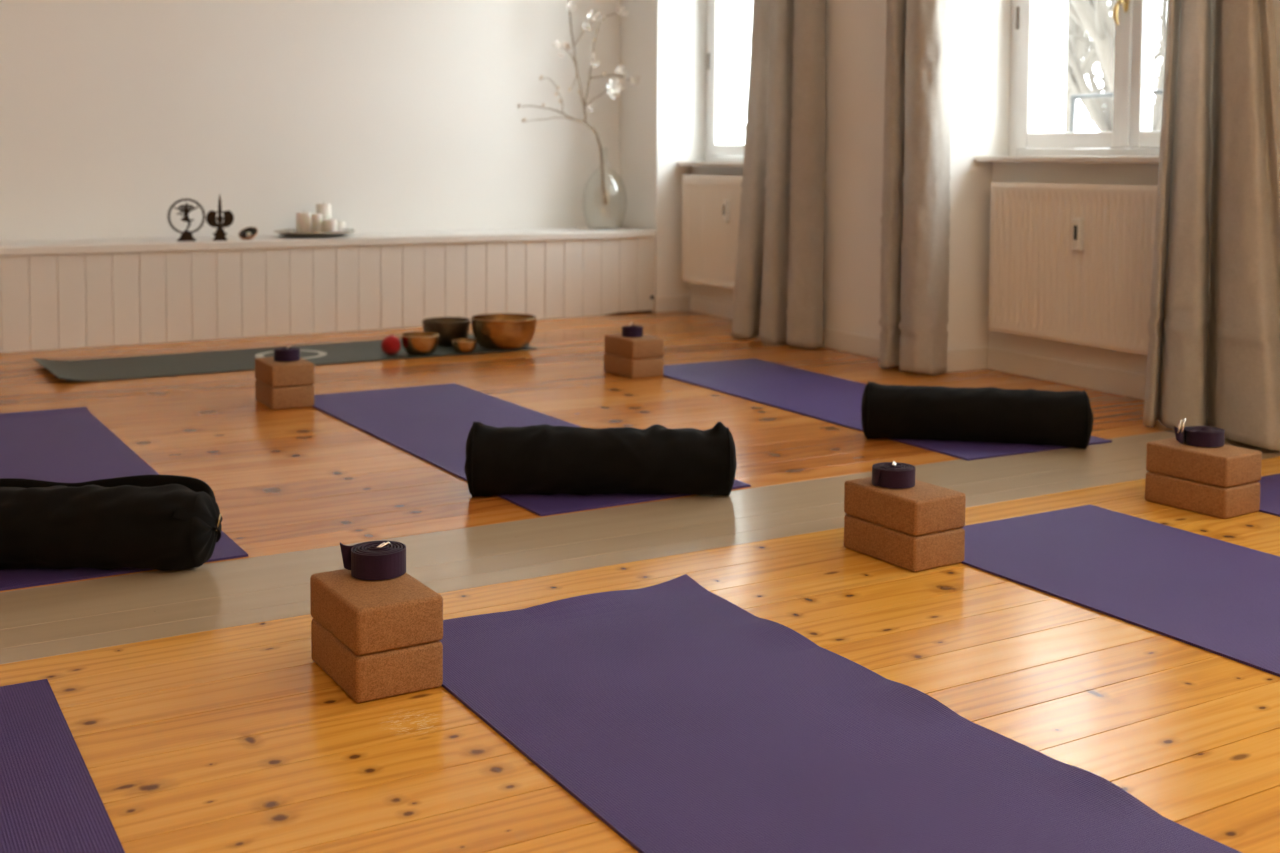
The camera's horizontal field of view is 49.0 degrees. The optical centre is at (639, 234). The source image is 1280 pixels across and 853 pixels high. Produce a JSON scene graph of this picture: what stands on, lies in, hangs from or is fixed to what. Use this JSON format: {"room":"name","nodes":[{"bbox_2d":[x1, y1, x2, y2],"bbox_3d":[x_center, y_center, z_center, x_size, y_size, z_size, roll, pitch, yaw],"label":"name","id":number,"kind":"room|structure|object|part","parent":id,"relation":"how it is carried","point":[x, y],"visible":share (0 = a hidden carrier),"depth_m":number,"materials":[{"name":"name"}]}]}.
{"room":"exercise studio","nodes":[
{"label":"exercise studio","id":0,"kind":"room"},
{"bbox_2d":[0,0,619,240],"bbox_3d":[-2.272,-1.058,6.906,6.658,3.050,0.200,-2,4,-32],"label":"wall","id":1,"kind":"structure","parent":0,"point":[393,115],"depth_m":7.16,"materials":[{"name":"white paint"}]},
{"bbox_2d":[0,311,1279,852],"bbox_3d":[-0.179,0.679,3.335,6.450,0.012,8.750,-1,4,-31],"label":"floor","id":2,"kind":"structure","parent":0,"point":[196,705],"depth_m":2.70,"materials":[{"name":"brown wood"}]},
{"bbox_2d":[0,679,124,852],"bbox_3d":[-0.757,0.773,1.329,0.610,0.005,1.830,-1,4,-30],"label":"yoga mat","id":3,"kind":"object","parent":2,"relation":"on","point":[50,801],"visible":1,"depth_m":1.89,"materials":[{"name":"purple plastic"}]},
{"bbox_2d":[0,407,247,590],"bbox_3d":[-1.605,0.638,3.684,0.610,0.013,1.985,-1,4,-31],"label":"yoga mat","id":4,"kind":"object","parent":2,"relation":"on","point":[66,445],"visible":0.52,"depth_m":3.93,"materials":[{"name":"purple plastic"}]},
{"bbox_2d":[0,475,222,570],"bbox_3d":[-1.234,0.601,2.904,0.743,0.175,0.204,0,3,-2],"label":"bolster","id":5,"kind":"object","parent":4,"relation":"on","point":[157,522],"visible":1,"depth_m":2.83,"materials":[{"name":"black fabric"}]},
{"bbox_3d":[-1.154,0.555,2.972,0.518,0.091,0.073,0,3,3],"label":"carry handle","id":6,"kind":"part","parent":5,"relation":"part of","materials":[{"name":"black fabric"}]},
{"bbox_3d":[-0.892,0.609,2.903,0.033,0.154,0.152,0,3,-2],"label":"panel","id":7,"kind":"part","parent":5,"relation":"part of","materials":[{"name":"black fabric"}]},
{"bbox_2d":[255,379,313,409],"bbox_3d":[-1.229,0.548,4.849,0.147,0.074,0.227,-1,4,-29],"label":"block","id":8,"kind":"object","parent":2,"relation":"on","point":[276,398],"visible":0.85,"depth_m":4.76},
{"bbox_2d":[255,357,314,387],"bbox_3d":[-1.228,0.473,4.845,0.147,0.074,0.227,-1,4,-30],"label":"block","id":9,"kind":"object","parent":8,"relation":"on","point":[268,371],"visible":0.87,"depth_m":4.76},
{"bbox_2d":[274,346,299,361],"bbox_3d":[-1.217,0.409,4.838,0.088,0.049,0.082,-1,4,-31],"label":"strap","id":10,"kind":"object","parent":9,"relation":"on","point":[284,354],"visible":1,"depth_m":4.81,"materials":[{"name":"purple fabric"}]},
{"bbox_2d":[33,334,536,381],"bbox_3d":[-1.470,0.509,6.001,2.000,0.027,0.600,-2,4,-32],"label":"yoga mat","id":11,"kind":"object","parent":2,"relation":"on","point":[177,364],"visible":0.66,"depth_m":5.82,"materials":[{"name":"green plastic"}]},
{"bbox_2d":[381,334,400,354],"bbox_3d":[-1.065,0.472,6.010,0.084,0.091,0.084,-1,4,-31],"label":"ball","id":12,"kind":"object","parent":11,"relation":"on","point":[391,345],"visible":1,"depth_m":5.98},
{"bbox_2d":[401,332,439,354],"bbox_3d":[-0.948,0.474,6.056,0.168,0.086,0.168,-1,4,-31],"label":"bowl","id":13,"kind":"object","parent":11,"relation":"on","point":[414,343],"visible":1,"depth_m":6.00,"materials":[{"name":"gold metal"}]},
{"bbox_2d":[422,317,470,345],"bbox_3d":[-0.879,0.444,6.374,0.220,0.112,0.220,-1,4,-31],"label":"bowl","id":14,"kind":"object","parent":11,"relation":"on","point":[449,328],"visible":0.7,"depth_m":6.29,"materials":[{"name":"brown metal"}]},
{"bbox_2d":[452,338,476,352],"bbox_3d":[-0.766,0.487,6.121,0.112,0.054,0.112,-1,4,-31],"label":"bowl","id":15,"kind":"object","parent":11,"relation":"on","point":[461,345],"visible":1,"depth_m":6.08,"materials":[{"name":"gold metal"}]},
{"bbox_2d":[471,313,536,349],"bbox_3d":[-0.610,0.439,6.289,0.296,0.136,0.296,-1,4,-31],"label":"bowl","id":16,"kind":"object","parent":11,"relation":"on","point":[499,331],"visible":1,"depth_m":6.18,"materials":[{"name":"gold metal"}]},
{"bbox_2d":[0,227,655,352],"bbox_3d":[-2.426,0.262,6.497,5.656,0.457,0.448,-2,4,-32],"label":"ledge","id":17,"kind":"object","parent":2,"relation":"on","point":[55,294],"visible":0.95,"depth_m":6.75,"materials":[{"name":"white paint"}]},
{"bbox_2d":[167,198,205,240],"bbox_3d":[-2.119,-0.070,6.557,0.176,0.202,0.048,0,3,-13],"label":"statue","id":18,"kind":"object","parent":17,"relation":"on","point":[186,235],"visible":1,"depth_m":6.55,"materials":[{"name":"brown metal"}]},
{"bbox_2d":[206,194,233,240],"bbox_3d":[-1.978,-0.080,6.609,0.126,0.219,0.044,0,3,-13],"label":"statue","id":19,"kind":"object","parent":17,"relation":"on","point":[220,234],"visible":1,"depth_m":6.60,"materials":[{"name":"brown metal"}]},
{"bbox_2d":[238,227,257,239],"bbox_3d":[-1.868,-0.003,6.688,0.087,0.061,0.086,-1,4,-31],"label":"dish","id":20,"kind":"object","parent":17,"relation":"on","point":[248,233],"visible":1,"depth_m":6.71,"materials":[{"name":"grey"}]},
{"bbox_2d":[274,229,354,237],"bbox_3d":[-1.616,-0.003,6.971,0.395,0.031,0.395,-1,4,-31],"label":"tray","id":21,"kind":"object","parent":17,"relation":"on","point":[283,232],"visible":0.8,"depth_m":6.83,"materials":[{"name":"silver metal"}]},
{"bbox_2d":[296,212,310,231],"bbox_3d":[-1.670,-0.056,6.971,0.072,0.118,0.072,-1,4,-31],"label":"pillar candle","id":22,"kind":"object","parent":21,"relation":"on","point":[303,219],"visible":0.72,"depth_m":6.94,"materials":[{"name":"white wax"}]},
{"bbox_2d":[311,214,321,231],"bbox_3d":[-1.599,-0.051,6.944,0.052,0.113,0.052,-1,4,-31],"label":"pillar candle","id":23,"kind":"object","parent":21,"relation":"on","point":[316,219],"visible":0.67,"depth_m":6.92,"materials":[{"name":"white wax"}]},
{"bbox_2d":[316,203,330,219],"bbox_3d":[-1.588,-0.080,7.042,0.072,0.160,0.072,-1,4,-31],"label":"pillar candle","id":24,"kind":"object","parent":21,"relation":"on","point":[324,209],"visible":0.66,"depth_m":7.01,"materials":[{"name":"white wax"}]},
{"bbox_2d":[322,219,336,231],"bbox_3d":[-1.540,-0.037,6.962,0.074,0.084,0.074,-1,4,-31],"label":"pillar candle","id":25,"kind":"object","parent":21,"relation":"on","point":[329,225],"visible":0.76,"depth_m":6.93,"materials":[{"name":"white wax"}]},
{"bbox_2d":[337,220,344,231],"bbox_3d":[-1.510,-0.035,7.026,0.068,0.072,0.068,-1,4,-31],"label":"pillar candle","id":26,"kind":"object","parent":21,"relation":"on","point":[340,224],"visible":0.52,"depth_m":7.00,"materials":[{"name":"white wax"}]},
{"bbox_2d":[583,155,626,229],"bbox_3d":[-0.197,-0.256,7.872,0.249,0.458,0.249,-1,4,-31],"label":"vase","id":27,"kind":"object","parent":17,"relation":"on","point":[598,228],"visible":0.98,"depth_m":7.86,"materials":[{"name":"clear glass"}]},
{"bbox_2d":[516,0,641,204],"bbox_3d":[-0.349,-0.791,7.699,0.755,1.265,0.183,-1,4,-31],"label":"branch","id":28,"kind":"object","parent":27,"relation":"in","point":[614,87],"visible":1,"depth_m":7.77,"materials":[{"name":"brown plant"}]},
{"bbox_3d":[-0.283,-0.796,7.813,0.241,1.266,0.057,-1,4,-31],"label":"stem","id":29,"kind":"part","parent":28,"relation":"part of","materials":[{"name":"brown plant"}]},
{"bbox_2d":[311,618,442,702],"bbox_3d":[-0.436,0.688,2.313,0.147,0.074,0.227,-1,4,-31],"label":"block","id":30,"kind":"object","parent":2,"relation":"on","point":[400,671],"visible":0.72,"depth_m":2.22,"materials":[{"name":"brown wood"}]},
{"bbox_2d":[310,569,442,655],"bbox_3d":[-0.436,0.613,2.309,0.147,0.074,0.227,-2,4,-32],"label":"block","id":31,"kind":"object","parent":30,"relation":"on","point":[368,616],"visible":0.89,"depth_m":2.24,"materials":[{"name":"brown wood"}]},
{"bbox_2d":[340,540,405,579],"bbox_3d":[-0.444,0.544,2.363,0.099,0.052,0.090,-1,4,-31],"label":"strap","id":32,"kind":"object","parent":31,"relation":"on","point":[370,560],"visible":1,"depth_m":2.33,"materials":[{"name":"purple fabric"}]},
{"bbox_2d":[312,383,750,515],"bbox_3d":[-0.467,0.616,4.308,0.613,0.005,1.900,-2,4,-31],"label":"yoga mat","id":33,"kind":"object","parent":2,"relation":"on","point":[433,424],"visible":0.55,"depth_m":4.51,"materials":[{"name":"purple plastic"}]},
{"bbox_2d":[464,421,736,496],"bbox_3d":[-0.099,0.567,3.560,0.686,0.188,0.181,0,3,-1],"label":"bolster","id":34,"kind":"object","parent":33,"relation":"on","point":[544,459],"visible":1,"depth_m":3.49,"materials":[{"name":"black fabric"}]},
{"bbox_3d":[-0.432,0.570,3.553,0.019,0.176,0.164,0,3,-1],"label":"panel","id":35,"kind":"part","parent":34,"relation":"part of","materials":[{"name":"black fabric"}]},
{"bbox_3d":[0.235,0.579,3.570,0.019,0.163,0.159,0,3,-1],"label":"panel","id":36,"kind":"part","parent":34,"relation":"part of","materials":[{"name":"black fabric"}]},
{"bbox_2d":[604,353,663,378],"bbox_3d":[-0.026,0.517,5.567,0.147,0.074,0.227,-1,4,-31],"label":"block","id":37,"kind":"object","parent":2,"relation":"on","point":[622,366],"visible":0.88,"depth_m":5.48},
{"bbox_2d":[604,333,663,358],"bbox_3d":[-0.024,0.442,5.563,0.147,0.074,0.227,-1,4,-31],"label":"block","id":38,"kind":"object","parent":37,"relation":"on","point":[646,346],"visible":0.9,"depth_m":5.49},
{"bbox_2d":[622,322,642,336],"bbox_3d":[-0.031,0.375,5.554,0.085,0.056,0.086,-1,4,-31],"label":"strap","id":39,"kind":"object","parent":38,"relation":"on","point":[630,330],"visible":1,"depth_m":5.52,"materials":[{"name":"purple fabric"}]},
{"bbox_2d":[440,574,1241,852],"bbox_3d":[0.286,0.743,1.867,0.641,0.021,1.837,-1,4,-31],"label":"yoga mat","id":40,"kind":"object","parent":2,"relation":"on","point":[685,719],"visible":0.98,"depth_m":2.04,"materials":[{"name":"purple plastic"}]},
{"bbox_2d":[663,358,1111,460],"bbox_3d":[0.709,0.587,4.988,0.575,0.005,1.965,-1,3,-29],"label":"yoga mat","id":41,"kind":"object","parent":2,"relation":"on","point":[831,399],"visible":0.69,"depth_m":5.11,"materials":[{"name":"purple plastic"}]},
{"bbox_2d":[861,381,1093,448],"bbox_3d":[1.014,0.543,4.249,0.681,0.175,0.172,1,3,11],"label":"bolster","id":42,"kind":"object","parent":41,"relation":"on","point":[982,414],"visible":1,"depth_m":4.18,"materials":[{"name":"black fabric"}]},
{"bbox_3d":[0.690,0.541,4.315,0.019,0.165,0.153,1,3,11],"label":"panel","id":43,"kind":"part","parent":42,"relation":"part of","materials":[{"name":"black fabric"}]},
{"bbox_3d":[1.338,0.555,4.186,0.019,0.160,0.157,1,3,11],"label":"panel","id":44,"kind":"part","parent":42,"relation":"part of","materials":[{"name":"black fabric"}]},
{"bbox_2d":[844,514,964,571],"bbox_3d":[0.568,0.656,3.029,0.147,0.074,0.227,-2,4,-32],"label":"block","id":45,"kind":"object","parent":2,"relation":"on","point":[912,553],"visible":0.85,"depth_m":2.95,"materials":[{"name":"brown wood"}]},
{"bbox_2d":[844,477,965,535],"bbox_3d":[0.568,0.581,3.024,0.147,0.074,0.227,-2,4,-32],"label":"block","id":46,"kind":"object","parent":45,"relation":"on","point":[924,508],"visible":0.91,"depth_m":2.95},
{"bbox_2d":[872,461,914,488],"bbox_3d":[0.547,0.516,3.035,0.096,0.049,0.090,-1,4,-31],"label":"strap","id":47,"kind":"object","parent":46,"relation":"on","point":[895,475],"visible":1,"depth_m":3.00,"materials":[{"name":"purple fabric"}]},
{"bbox_2d":[962,505,1279,676],"bbox_3d":[1.308,0.722,2.518,0.625,0.005,1.840,-1,4,-30],"label":"yoga mat","id":48,"kind":"object","parent":2,"relation":"on","point":[1222,598],"visible":0.95,"depth_m":2.90,"materials":[{"name":"purple plastic"}]},
{"bbox_2d":[1145,471,1259,518],"bbox_3d":[1.392,0.637,3.476,0.147,0.074,0.227,-2,4,-34],"label":"block","id":49,"kind":"object","parent":2,"relation":"on","point":[1202,498],"visible":0.85,"depth_m":3.40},
{"bbox_2d":[1146,437,1261,487],"bbox_3d":[1.393,0.562,3.472,0.147,0.074,0.227,-2,4,-33],"label":"block","id":50,"kind":"object","parent":49,"relation":"on","point":[1225,466],"visible":0.85,"depth_m":3.41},
{"bbox_2d":[1174,418,1224,446],"bbox_3d":[1.388,0.488,3.482,0.136,0.069,0.090,-1,4,-31],"label":"strap","id":51,"kind":"object","parent":50,"relation":"on","point":[1197,436],"visible":1,"depth_m":3.46,"materials":[{"name":"purple fabric"}]},
{"bbox_2d":[1258,473,1279,516],"bbox_3d":[2.130,0.702,2.988,0.610,0.005,1.840,-1,4,-31],"label":"yoga mat","id":52,"kind":"object","parent":2,"relation":"on","point":[1270,484],"visible":0.31,"depth_m":3.58,"materials":[{"name":"purple plastic"}]},
{"bbox_2d":[619,0,1279,374],"bbox_3d":[2.025,-0.918,4.787,0.620,3.050,9.650,-1,3,-28],"label":"wall","id":53,"kind":"structure","parent":0,"point":[662,118],"depth_m":6.15,"materials":[{"name":"white paint"}]},
{"bbox_2d":[678,0,743,166],"bbox_3d":[0.731,-1.196,7.355,0.504,1.684,1.260,-1,3,-28],"label":"window","id":54,"kind":"structure","parent":53,"relation":"in","point":[717,153],"depth_m":7.80,"materials":[{"name":"white wood"}]},
{"bbox_3d":[0.726,-0.367,7.399,0.504,0.024,1.254,-1,3,-28],"label":"sill","id":55,"kind":"part","parent":54,"relation":"part of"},
{"bbox_3d":[0.698,-1.202,7.337,0.070,1.670,1.260,-1,3,-28],"label":"frame","id":56,"kind":"part","parent":54,"relation":"part of","materials":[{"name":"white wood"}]},
{"bbox_2d":[682,175,742,289],"bbox_3d":[0.495,-0.009,7.375,0.126,0.593,0.980,-1,3,-28],"label":"radiator","id":57,"kind":"object","parent":53,"relation":"attached to","point":[710,203],"visible":0.52,"depth_m":7.52,"materials":[{"name":"beige metal"}]},
{"bbox_2d":[732,0,825,347],"bbox_3d":[0.645,-0.856,6.509,0.190,2.714,0.618,-1,4,-31],"label":"curtain","id":58,"kind":"object","parent":53,"relation":"hanging from","point":[778,286],"visible":1,"depth_m":6.43,"materials":[{"name":"fabric"}]},
{"bbox_2d":[654,295,1145,399],"bbox_3d":[2.024,0.586,4.412,0.236,0.086,7.840,-1,3,-28],"label":"baseboard","id":59,"kind":"structure","parent":53,"relation":"attached to","point":[1069,373],"depth_m":5.67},
{"bbox_2d":[878,0,952,373],"bbox_3d":[1.097,-0.807,5.630,0.204,2.714,0.338,-1,4,-31],"label":"curtain","id":60,"kind":"object","parent":53,"relation":"hanging from","point":[915,222],"visible":1,"depth_m":5.56,"materials":[{"name":"fabric"}]},
{"bbox_2d":[975,0,1162,162],"bbox_3d":[1.878,-1.091,5.204,0.504,1.652,1.260,-1,3,-28],"label":"window","id":61,"kind":"structure","parent":53,"relation":"in","point":[1132,139],"depth_m":5.29,"materials":[{"name":"white wood"}]},
{"bbox_3d":[1.873,-0.278,5.247,0.504,0.024,1.254,-1,3,-28],"label":"sill","id":62,"kind":"part","parent":61,"relation":"part of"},
{"bbox_3d":[1.800,-0.435,5.847,0.020,0.265,0.026,-1,3,-28],"label":"post","id":63,"kind":"part","parent":61,"relation":"part of","materials":[{"name":"grey paint"}]},
{"bbox_3d":[2.065,-0.417,5.349,0.021,0.286,1.154,-1,3,-28],"label":"window guard rail","id":64,"kind":"part","parent":61,"relation":"part of","materials":[{"name":"white metal"}]},
{"bbox_3d":[2.068,-0.546,5.339,0.019,0.027,1.145,-1,3,-28],"label":"rail","id":65,"kind":"part","parent":61,"relation":"part of","materials":[{"name":"grey paint"}]},
{"bbox_3d":[1.768,-0.831,5.164,0.054,0.126,0.044,-1,3,-28],"label":"handle","id":66,"kind":"part","parent":61,"relation":"part of","materials":[{"name":"gold metal"}]},
{"bbox_2d":[988,182,1157,354],"bbox_3d":[1.659,0.112,5.194,0.126,0.593,0.980,-1,3,-28],"label":"radiator","id":67,"kind":"object","parent":53,"relation":"attached to","point":[1070,263],"visible":0.88,"depth_m":5.21,"materials":[{"name":"beige metal"}]},
{"bbox_2d":[1003,182,1151,185],"bbox_3d":[1.660,-0.181,5.179,0.068,0.007,0.972,-1,3,-28],"label":"grille","id":68,"kind":"object","parent":67,"relation":"attached to","point":[1004,183],"depth_m":5.32,"materials":[{"name":"beige metal"}]},
{"bbox_2d":[1143,0,1279,449],"bbox_3d":[1.810,-0.731,4.285,0.213,2.713,0.592,-1,4,-31],"label":"curtain","id":69,"kind":"object","parent":53,"relation":"hanging from","point":[1213,356],"visible":0.99,"depth_m":4.33,"materials":[{"name":"fabric"}]},
{"label":"outside","id":70,"kind":"structure","parent":0,"visible":0},
{"bbox_3d":[12.145,2.772,23.626,35.200,0.200,52.000,-1,4,-31],"label":"ground","id":71,"kind":"structure","parent":70,"visible":0},
{"bbox_2d":[1065,0,1156,132],"bbox_3d":[6.633,-3.447,19.123,7.993,12.658,8.704,3,4,42],"label":"bare tree","id":72,"kind":"object","parent":71,"relation":"on","point":[1089,61],"visible":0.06,"depth_m":18.68,"materials":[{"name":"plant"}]},
{"bbox_2d":[1066,0,1167,148],"bbox_3d":[4.337,-3.764,10.581,8.219,14.169,8.466,-3,4,-44],"label":"bare tree","id":73,"kind":"object","parent":71,"relation":"on","point":[1093,16],"visible":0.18,"depth_m":11.59,"materials":[{"name":"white plant"}]},
{"bbox_2d":[1076,0,1161,120],"bbox_3d":[8.497,-3.772,26.389,8.882,12.612,8.039,-2,4,-33],"label":"bare tree","id":74,"kind":"object","parent":71,"relation":"on","point":[1092,75],"visible":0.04,"depth_m":26.36,"materials":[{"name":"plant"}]}
]}

